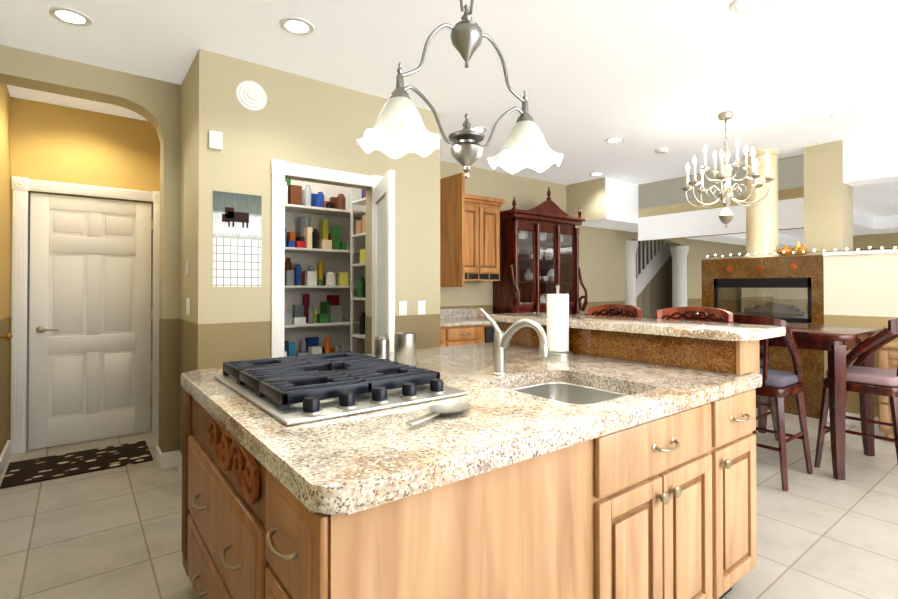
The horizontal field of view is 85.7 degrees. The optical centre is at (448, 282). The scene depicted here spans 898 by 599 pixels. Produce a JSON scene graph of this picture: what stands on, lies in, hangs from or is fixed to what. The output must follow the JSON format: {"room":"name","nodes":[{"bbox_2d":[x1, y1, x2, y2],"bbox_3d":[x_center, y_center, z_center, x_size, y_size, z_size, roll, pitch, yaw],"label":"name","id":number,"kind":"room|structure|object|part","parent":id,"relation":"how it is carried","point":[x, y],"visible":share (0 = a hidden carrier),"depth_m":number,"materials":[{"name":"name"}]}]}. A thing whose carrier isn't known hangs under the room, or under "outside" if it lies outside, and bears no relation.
{"room":"kitchen","nodes":[
{"label":"kitchen","id":0,"kind":"room"},
{"bbox_2d":[0,44,163,454],"bbox_3d":[-2.446,-0.059,3.263,0.880,2.760,0.200,0,-1,-37],"label":"wall","id":1,"kind":"structure","parent":0,"point":[142,96],"depth_m":3.33,"materials":[{"name":"beige paint"}]},
{"bbox_2d":[159,450,178,469],"bbox_3d":[-1.996,1.268,3.458,0.122,0.110,0.017,0,-1,-37],"label":"baseboard","id":2,"kind":"structure","parent":1,"relation":"attached to","point":[167,459],"depth_m":3.45,"materials":[{"name":"white wood"}]},
{"bbox_2d":[8,97,159,439],"bbox_3d":[-3.004,-0.051,4.107,1.320,2.760,0.120,0,-1,-37],"label":"wall","id":3,"kind":"structure","parent":0,"point":[65,144],"depth_m":4.00,"materials":[{"name":"yellow paint"}]},
{"bbox_2d":[10,176,159,454],"bbox_3d":[-2.972,0.257,4.054,1.036,2.143,0.098,0,-1,-37],"label":"door","id":4,"kind":"structure","parent":3,"relation":"attached to","point":[90,301],"depth_m":4.02,"materials":[{"name":"white wood"}]},
{"bbox_2d":[158,81,180,452],"bbox_3d":[-2.055,-0.056,3.562,0.105,2.760,0.200,0,-1,-37],"label":"wall","id":5,"kind":"structure","parent":0,"point":[169,282],"depth_m":3.48,"materials":[{"name":"beige paint"}]},
{"bbox_2d":[156,446,161,466],"bbox_3d":[-2.104,1.269,3.512,0.017,0.110,0.200,0,-1,-37],"label":"baseboard","id":6,"kind":"structure","parent":5,"relation":"attached to","point":[158,450],"depth_m":3.51,"materials":[{"name":"white"}]},
{"bbox_2d":[179,56,195,453],"bbox_3d":[-1.751,-0.059,3.304,0.065,2.760,0.580,0,-1,-37],"label":"wall","id":7,"kind":"structure","parent":0,"point":[187,214],"depth_m":3.28,"materials":[{"name":"beige paint"}]},
{"bbox_2d":[176,450,181,475],"bbox_3d":[-1.748,1.266,3.219,0.017,0.110,0.697,0,-1,-37],"label":"baseboard return","id":8,"kind":"object","parent":7,"relation":"attached to","point":[179,460],"visible":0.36,"depth_m":3.38,"materials":[{"name":"white wood"}]},
{"bbox_2d":[186,298,189,315],"bbox_3d":[-1.731,0.164,3.216,0.006,0.115,0.120,0,-1,-37],"label":"switch plate","id":9,"kind":"object","parent":7,"relation":"attached to","point":[187,299],"depth_m":3.20,"materials":[{"name":"white plastic"}]},
{"bbox_2d":[187,260,188,275],"bbox_3d":[-1.745,-0.094,3.237,0.006,0.110,0.045,0,-1,-37],"label":"switch plate","id":10,"kind":"object","parent":7,"relation":"attached to","point":[187,260],"depth_m":3.22,"materials":[{"name":"white plastic"}]},
{"bbox_2d":[195,48,439,369],"bbox_3d":[-0.837,-0.056,3.574,1.845,2.760,0.100,0,-1,-37],"label":"wall","id":11,"kind":"structure","parent":0,"point":[232,323],"depth_m":3.28,"materials":[{"name":"beige paint"}]},
{"bbox_2d":[209,130,221,149],"bbox_3d":[-1.459,-0.886,3.029,0.075,0.110,0.022,0,-1,-37],"label":"door chime","id":12,"kind":"object","parent":11,"relation":"attached to","point":[215,139],"visible":0.98,"depth_m":3.02,"materials":[{"name":"white plastic"}]},
{"bbox_2d":[212,191,261,286],"bbox_3d":[-1.357,-0.270,3.111,0.295,0.600,0.005,0,-1,-37],"label":"calendar","id":13,"kind":"object","parent":11,"relation":"attached to","point":[236,262],"visible":1,"depth_m":3.11,"materials":[{"name":"white paper"}]},
{"bbox_2d":[213,191,261,239],"bbox_3d":[-1.357,-0.425,3.114,0.295,0.290,0.003,0,-1,-37],"label":"photo","id":14,"kind":"object","parent":13,"relation":"on","point":[235,215],"depth_m":3.11},
{"bbox_2d":[236,81,266,110],"bbox_3d":[-1.287,-1.220,3.165,0.196,0.196,0.020,0,-1,-37],"label":"air vent","id":15,"kind":"object","parent":11,"relation":"in","point":[251,95],"visible":1,"depth_m":3.16,"materials":[{"name":"white plastic"}]},
{"bbox_2d":[271,159,394,357],"bbox_3d":[-0.658,0.249,3.234,0.852,2.143,0.653,0,-1,-37],"label":"door frame","id":16,"kind":"structure","parent":11,"relation":"attached to","point":[280,169],"depth_m":3.26,"materials":[{"name":"white wood"}]},
{"bbox_2d":[399,301,406,315],"bbox_3d":[-0.366,0.209,3.861,0.075,0.115,0.012,0,-1,-37],"label":"switch plate","id":17,"kind":"object","parent":11,"relation":"attached to","point":[403,308],"depth_m":3.86,"materials":[{"name":"white plastic"}]},
{"bbox_2d":[418,301,424,314],"bbox_3d":[-0.223,0.210,3.971,0.075,0.115,0.012,0,-1,-37],"label":"switch plate","id":18,"kind":"object","parent":11,"relation":"attached to","point":[421,304],"depth_m":3.97,"materials":[{"name":"white plastic"}]},
{"bbox_2d":[284,179,364,352],"bbox_3d":[-1.537,-0.047,4.461,1.680,2.760,0.100,0,-1,-37],"label":"wall","id":19,"kind":"structure","parent":0,"point":[337,334],"depth_m":4.70,"materials":[{"name":"white paint"}]},
{"bbox_2d":[365,206,365,308],"bbox_3d":[-0.535,-0.047,4.516,0.019,2.760,1.030,0,-1,-37],"label":"pantry","id":20,"kind":"object","parent":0,"point":[365,267],"depth_m":4.91,"materials":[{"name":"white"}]},
{"bbox_2d":[0,361,897,598],"bbox_3d":[2.228,1.371,5.878,18.000,0.050,13.000,0,-1,-37],"label":"floor","id":21,"kind":"structure","parent":0,"point":[116,533],"depth_m":2.58,"materials":[{"name":"tile"}]},
{"bbox_2d":[0,441,152,488],"bbox_3d":[-2.694,1.318,3.557,0.840,0.012,0.550,0,-1,-37],"label":"rug","id":22,"kind":"object","parent":21,"relation":"on","point":[23,472],"visible":0.98,"depth_m":3.50,"materials":[{"name":"black fabric"}]},
{"bbox_2d":[284,179,351,356],"bbox_3d":[-1.407,0.131,4.289,1.638,2.400,0.327,0,-1,-37],"label":"shelf","id":23,"kind":"object","parent":21,"relation":"on","point":[298,199],"depth_m":4.40,"materials":[{"name":"white wood"}]},
{"bbox_2d":[352,188,365,353],"bbox_3d":[-0.568,0.131,4.290,0.304,2.400,0.690,0,-1,-37],"label":"shelf","id":24,"kind":"object","parent":21,"relation":"on","point":[360,224],"depth_m":4.47,"materials":[{"name":"white wood"}]},
{"bbox_2d":[440,324,487,346],"bbox_3d":[-0.214,0.899,5.130,1.005,0.880,0.626,0,-1,-37],"label":"base cabinet","id":25,"kind":"object","parent":21,"relation":"on","point":[463,326],"depth_m":5.03,"materials":[{"name":"brown wood"}]},
{"bbox_2d":[440,316,495,327],"bbox_3d":[-0.007,0.440,5.291,1.555,0.039,0.628,0,-1,-37],"label":"countertop","id":26,"kind":"structure","parent":25,"relation":"on","point":[455,319],"depth_m":5.31,"materials":[{"name":"beige stone"}]},
{"bbox_2d":[181,324,785,598],"bbox_3d":[0.181,0.775,2.118,2.226,1.070,1.556,0,-1,-37],"label":"kitchen island","id":27,"kind":"object","parent":21,"relation":"on","point":[557,450],"depth_m":1.43,"materials":[{"name":"brown wood"}]},
{"bbox_2d":[214,351,466,425],"bbox_3d":[-0.446,0.353,1.811,0.620,0.068,0.870,0,-1,-37],"label":"cooktop","id":28,"kind":"object","parent":27,"relation":"in","point":[301,390],"depth_m":1.60,"materials":[{"name":"black metal"}]},
{"bbox_2d":[509,382,627,403],"bbox_3d":[0.448,0.540,1.838,0.509,0.198,0.524,0,-1,-37],"label":"sink","id":29,"kind":"object","parent":27,"relation":"in","point":[566,392],"depth_m":2.08,"materials":[{"name":"silver metal"}]},
{"bbox_2d":[505,312,785,335],"bbox_3d":[0.901,0.229,2.734,0.480,0.040,1.600,0,-1,-37],"label":"island countertop","id":30,"kind":"structure","parent":27,"relation":"on","point":[706,328],"depth_m":2.36,"materials":[{"name":"beige stone"}]},
{"bbox_2d":[488,324,494,342],"bbox_3d":[0.361,0.904,5.569,0.588,0.880,0.626,0,-1,-37],"label":"base cabinet","id":31,"kind":"object","parent":21,"relation":"on","point":[491,330],"depth_m":5.26,"materials":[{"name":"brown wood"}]},
{"bbox_2d":[485,326,494,342],"bbox_3d":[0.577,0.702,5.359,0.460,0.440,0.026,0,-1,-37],"label":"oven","id":32,"kind":"object","parent":31,"relation":"in","point":[489,330],"depth_m":5.24,"materials":[{"name":"black metal"}]},
{"bbox_2d":[493,187,587,313],"bbox_3d":[1.199,0.070,6.248,1.380,2.560,0.577,0,-1,-37],"label":"hutch","id":33,"kind":"object","parent":21,"relation":"on","point":[539,252],"visible":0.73,"depth_m":6.16,"materials":[{"name":"brown wood"}]},
{"bbox_3d":[1.247,-0.180,6.188,1.120,0.940,0.004,0,-1,-37],"label":"glass","id":34,"kind":"part","parent":33,"relation":"part of","materials":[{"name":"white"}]},
{"bbox_2d":[584,304,640,317],"bbox_3d":[0.971,0.736,3.186,0.499,1.171,0.484,0,-1,-33],"label":"bar stool","id":35,"kind":"object","parent":21,"relation":"on","point":[621,310],"visible":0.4,"depth_m":3.32,"materials":[{"name":"brown wood"}]},
{"bbox_2d":[625,240,637,305],"bbox_3d":[2.972,0.345,8.043,0.340,2.045,0.340,0,-1,-37],"label":"column","id":36,"kind":"structure","parent":21,"relation":"on","point":[631,246],"depth_m":7.93,"materials":[{"name":"white"}]},
{"bbox_2d":[633,239,675,318],"bbox_3d":[3.172,-0.366,9.624,3.630,3.598,1.418,0,-1,-37],"label":"stairs","id":37,"kind":"structure","parent":21,"relation":"on","point":[653,276],"depth_m":9.48,"materials":[{"name":"white wood"}]},
{"bbox_3d":[3.573,-0.397,9.096,3.626,3.548,0.090,0,-1,-37],"label":"rail","id":38,"kind":"part","parent":37,"relation":"part of","materials":[{"name":"white wood"}]},
{"bbox_2d":[670,246,688,307],"bbox_3d":[4.322,0.355,9.076,0.340,2.045,0.340,0,-1,-37],"label":"column","id":39,"kind":"structure","parent":21,"relation":"on","point":[679,254],"depth_m":8.97,"materials":[{"name":"white"}]},
{"bbox_2d":[652,307,733,322],"bbox_3d":[1.310,0.732,2.741,0.499,1.171,0.484,1,-1,-42],"label":"bar stool","id":40,"kind":"object","parent":21,"relation":"on","point":[706,314],"visible":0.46,"depth_m":2.89,"materials":[{"name":"brown wood"}]},
{"bbox_2d":[701,255,823,418],"bbox_3d":[3.544,0.541,5.357,0.650,1.600,1.160,0,-1,-37],"label":"fireplace","id":41,"kind":"object","parent":21,"relation":"on","point":[812,268],"visible":0.33,"depth_m":4.93,"materials":[{"name":"stone"}]},
{"bbox_2d":[743,149,780,257],"bbox_3d":[3.443,-0.839,5.331,0.340,1.160,0.340,0,-1,-37],"label":"fireplace column","id":42,"kind":"structure","parent":41,"relation":"on","point":[761,227],"depth_m":5.20,"materials":[{"name":"paint"}]},
{"bbox_2d":[714,278,811,322],"bbox_3d":[3.557,0.186,5.345,0.658,0.450,0.920,0,-1,-37],"label":"insert","id":43,"kind":"object","parent":41,"relation":"in","point":[740,283],"visible":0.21,"depth_m":5.17,"materials":[{"name":"black"}]},
{"bbox_2d":[726,241,806,271],"bbox_3d":[3.429,-0.271,5.215,0.312,0.312,0.706,0,-1,-37],"label":"gourd","id":44,"kind":"object","parent":41,"relation":"on","point":[798,247],"visible":0.96,"depth_m":5.08,"materials":[{"name":"orange"}]},
{"bbox_2d":[707,246,895,256],"bbox_3d":[3.500,-0.305,4.909,0.035,0.038,1.730,0,-1,-37],"label":"lights","id":45,"kind":"object","parent":41,"relation":"on","point":[869,247],"depth_m":4.74,"materials":[{"name":"white"}]},
{"bbox_3d":[3.509,-0.297,4.897,0.020,0.012,1.700,0,-1,-37],"label":"fireplace decor wire","id":46,"kind":"part","parent":45,"relation":"part of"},
{"bbox_2d":[804,140,852,255],"bbox_3d":[3.972,-0.841,5.075,0.330,1.160,0.330,0,-1,-37],"label":"square pillar","id":47,"kind":"structure","parent":41,"relation":"on","point":[828,209],"depth_m":4.96,"materials":[{"name":"beige paint"}]},
{"bbox_2d":[752,352,777,452],"bbox_3d":[2.427,0.780,4.108,0.504,1.102,0.499,0,-1,-37],"label":"dining chair","id":48,"kind":"object","parent":21,"relation":"on","point":[772,412],"visible":0.12,"depth_m":4.05,"materials":[{"name":"brown wood"}]},
{"bbox_3d":[2.429,0.667,4.107,0.410,0.065,0.390,0,-1,-37],"label":"seat","id":49,"kind":"part","parent":48,"relation":"part of","materials":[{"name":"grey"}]},
{"bbox_2d":[733,315,812,490],"bbox_3d":[2.164,0.773,3.394,0.499,1.102,0.504,0,-1,-37],"label":"dining chair","id":50,"kind":"object","parent":21,"relation":"on","point":[779,386],"visible":0.44,"depth_m":3.18,"materials":[{"name":"brown wood"}]},
{"bbox_3d":[2.167,0.660,3.397,0.390,0.065,0.410,0,-1,-37],"label":"seat","id":51,"kind":"part","parent":50,"relation":"part of","materials":[{"name":"grey fabric"}]},
{"bbox_3d":[2.167,0.808,3.395,0.494,1.031,0.504,0,-1,-37],"label":"frame","id":52,"kind":"part","parent":50,"relation":"part of","materials":[{"name":"brown wood"}]},
{"bbox_2d":[757,322,881,479],"bbox_3d":[2.695,0.838,3.774,0.940,0.979,0.920,0,-1,-37],"label":"pub table","id":53,"kind":"object","parent":21,"relation":"on","point":[836,342],"visible":0.48,"depth_m":3.30,"materials":[{"name":"brown wood"}]},
{"bbox_2d":[814,318,897,467],"bbox_3d":[2.969,0.773,3.433,0.534,1.102,0.499,0,-1,-37],"label":"dining chair","id":54,"kind":"object","parent":21,"relation":"on","point":[871,380],"visible":0.75,"depth_m":3.29,"materials":[{"name":"brown wood"}]},
{"bbox_3d":[2.967,0.660,3.436,0.440,0.065,0.390,0,-1,-37],"label":"seat","id":55,"kind":"part","parent":54,"relation":"part of","materials":[{"name":"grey fabric"}]},
{"bbox_2d":[878,341,897,442],"bbox_3d":[4.003,0.922,3.841,0.420,0.810,0.880,0,-1,-37],"label":"base cabinet","id":56,"kind":"object","parent":21,"relation":"on","point":[887,355],"visible":0.6,"depth_m":4.01,"materials":[{"name":"brown wood"}]},
{"bbox_2d":[0,0,897,184],"bbox_3d":[2.228,-1.463,5.906,18.000,0.100,13.000,0,-1,-37],"label":"ceiling","id":57,"kind":"structure","parent":0,"point":[645,79],"depth_m":3.15,"materials":[{"name":"white paint"}]},
{"bbox_2d":[49,6,91,26],"bbox_3d":[-2.054,-1.441,2.632,0.187,0.007,0.187,1,-1,-43],"label":"recessed light","id":58,"kind":"object","parent":57,"relation":"in","point":[70,16],"depth_m":2.63,"materials":[{"name":"white"}]},
{"bbox_2d":[279,17,313,35],"bbox_3d":[-0.857,-1.440,2.729,0.187,0.007,0.187,-1,-1,44],"label":"recessed light","id":59,"kind":"object","parent":57,"relation":"in","point":[290,25],"depth_m":2.72,"materials":[{"name":"white"}]},
{"bbox_2d":[356,0,562,178],"bbox_3d":[0.064,-0.899,1.626,0.736,1.110,0.264,0,-1,-27],"label":"pendant light","id":60,"kind":"object","parent":57,"relation":"hanging from","point":[399,129],"visible":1,"depth_m":1.59,"materials":[{"name":"white glass"}]},
{"bbox_3d":[-0.149,-0.493,1.515,0.260,0.154,0.264,0,-1,-27],"label":"lamp shade","id":61,"kind":"part","parent":60,"relation":"part of","materials":[{"name":"white glass"}]},
{"bbox_3d":[0.276,-0.491,1.730,0.260,0.154,0.264,0,-1,-27],"label":"lamp shade","id":62,"kind":"part","parent":60,"relation":"part of","materials":[{"name":"white glass"}]},
{"bbox_2d":[470,126,486,132],"bbox_3d":[0.260,-1.422,4.527,0.187,0.007,0.187,0,-1,29],"label":"recessed light","id":63,"kind":"object","parent":57,"relation":"in","point":[478,128],"depth_m":4.49,"materials":[{"name":"white"}]},
{"bbox_2d":[589,172,603,175],"bbox_3d":[1.924,-1.405,6.302,0.187,0.007,0.187,1,-1,-43],"label":"recessed light","id":64,"kind":"object","parent":57,"relation":"in","point":[595,173],"depth_m":6.31,"materials":[{"name":"white"}]},
{"bbox_2d":[605,137,624,142],"bbox_3d":[1.657,-1.419,4.840,0.187,0.007,0.187,1,-1,-43],"label":"recessed light","id":65,"kind":"object","parent":57,"relation":"in","point":[613,139],"depth_m":4.82,"materials":[{"name":"white"}]},
{"bbox_2d":[654,148,667,153],"bbox_3d":[2.274,-1.402,5.186,0.140,0.034,0.140,0,-1,-37],"label":"smoke detector","id":66,"kind":"object","parent":57,"relation":"attached to","point":[661,150],"visible":1,"depth_m":5.14,"materials":[{"name":"white plastic"}]},
{"bbox_2d":[681,111,774,227],"bbox_3d":[2.344,-0.943,4.102,0.664,0.974,0.664,0,-1,-37],"label":"chandelier","id":67,"kind":"object","parent":57,"relation":"hanging from","point":[726,197],"visible":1,"depth_m":4.07,"materials":[{"name":"grey metal"}]},
{"bbox_2d":[730,0,770,12],"bbox_3d":[1.559,-1.442,2.499,0.187,0.007,0.187,1,-1,-43],"label":"recessed light","id":68,"kind":"object","parent":57,"relation":"in","point":[738,6],"depth_m":2.53,"materials":[{"name":"white"}]},
{"bbox_2d":[829,110,856,117],"bbox_3d":[3.344,-1.426,4.116,0.187,0.007,0.187,0,-1,29],"label":"recessed light","id":69,"kind":"object","parent":57,"relation":"in","point":[845,113],"depth_m":4.11,"materials":[{"name":"white"}]},
{"bbox_2d":[566,177,605,221],"bbox_3d":[1.899,-1.125,6.753,0.010,0.560,0.650,0,-1,-37],"label":"wall","id":70,"kind":"structure","parent":0,"point":[588,198],"depth_m":6.70,"materials":[{"name":"beige paint"}]},
{"bbox_2d":[440,160,773,316],"bbox_3d":[3.877,-0.006,8.739,11.920,2.760,0.120,0,-1,-37],"label":"wall","id":71,"kind":"structure","parent":0,"point":[602,259],"depth_m":7.32,"materials":[{"name":"beige paint"}]},
{"bbox_2d":[440,308,483,319],"bbox_3d":[-0.191,0.368,5.532,1.555,0.110,0.023,0,-1,-37],"label":"backsplash","id":72,"kind":"structure","parent":71,"relation":"attached to","point":[445,314],"depth_m":5.76,"materials":[{"name":"beige stone"}]},
{"bbox_2d":[440,173,504,286],"bbox_3d":[0.298,-0.561,5.629,0.760,1.230,0.478,0,-1,-37],"label":"upper cabinet","id":73,"kind":"object","parent":71,"relation":"attached to","point":[469,237],"visible":0.92,"depth_m":5.48,"materials":[{"name":"brown wood"}]},
{"bbox_2d":[580,177,803,248],"bbox_3d":[5.374,-1.099,9.410,8.740,0.560,0.650,0,-1,-37],"label":"wall","id":74,"kind":"structure","parent":0,"point":[621,196],"depth_m":6.89,"materials":[{"name":"white paint"}]},
{"bbox_2d":[638,155,803,240],"bbox_3d":[3.409,-1.006,6.175,0.130,0.810,2.100,0,-1,-37],"label":"wall","id":75,"kind":"structure","parent":0,"point":[709,222],"depth_m":6.24,"materials":[{"name":"white paint"}]},
{"bbox_2d":[638,155,897,237],"bbox_3d":[7.629,-1.225,6.288,6.950,0.350,7.050,0,-1,-37],"label":"ceiling","id":76,"kind":"structure","parent":0,"point":[875,194],"depth_m":6.38,"materials":[{"name":"white paint"}]},
{"bbox_2d":[717,253,897,416],"bbox_3d":[4.829,0.526,3.274,0.160,1.590,5.690,0,-1,-37],"label":"wall","id":77,"kind":"structure","parent":0,"point":[860,289],"depth_m":4.51,"materials":[{"name":"beige paint"}]},
{"bbox_3d":[3.309,0.214,5.156,0.004,0.310,0.860,0,-1,-37],"label":"fireplace column glass","id":78,"kind":"part","parent":77,"relation":"part of","materials":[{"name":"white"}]},
{"bbox_2d":[827,410,878,429],"bbox_3d":[5.059,1.262,2.820,0.017,0.110,4.700,0,-1,-37],"label":"baseboard","id":79,"kind":"structure","parent":77,"relation":"attached to","point":[855,422],"depth_m":4.50,"materials":[{"name":"white"}]},
{"bbox_2d":[774,233,897,314],"bbox_3d":[10.240,-0.006,8.682,0.120,2.760,7.700,0,-1,-37],"label":"wall","id":80,"kind":"structure","parent":0,"point":[885,240],"depth_m":10.45,"materials":[{"name":"beige paint"}]},
{"bbox_2d":[823,249,897,255],"bbox_3d":[5.129,-0.287,2.889,0.200,0.030,4.700,0,-1,-37],"label":"ledge","id":81,"kind":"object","parent":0,"point":[893,250],"depth_m":4.46,"materials":[{"name":"white"}]},
{"bbox_2d":[843,129,897,186],"bbox_3d":[5.476,-1.225,3.112,0.330,0.430,4.620,0,-1,-37],"label":"header beam","id":82,"kind":"structure","parent":0,"point":[870,159],"depth_m":4.69,"materials":[{"name":"white paint"}]},
{"bbox_2d":[853,202,897,217],"bbox_3d":[7.718,-1.328,6.955,3.600,0.130,3.200,0,-1,-37],"label":"ceiling","id":83,"kind":"structure","parent":0,"point":[883,210],"depth_m":8.34,"materials":[{"name":"white paint"}]},
{"bbox_3d":[-0.954,-0.086,0.439,0.120,2.760,8.200,0,-1,-37],"label":"wall","id":84,"kind":"structure","parent":0,"visible":0},
{"bbox_2d":[0,440,9,477],"bbox_3d":[-3.128,1.267,3.390,0.017,0.110,0.850,0,-1,-37],"label":"baseboard","id":85,"kind":"structure","parent":84,"relation":"attached to","point":[4,455],"depth_m":3.47,"materials":[{"name":"white wood"}]},
{"bbox_2d":[0,332,12,340],"bbox_3d":[-3.012,0.371,3.292,0.070,0.060,0.058,0,-1,-37],"label":"door knob","id":86,"kind":"object","parent":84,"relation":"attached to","point":[8,336],"depth_m":3.28,"materials":[{"name":"gold metal"}]}
]}

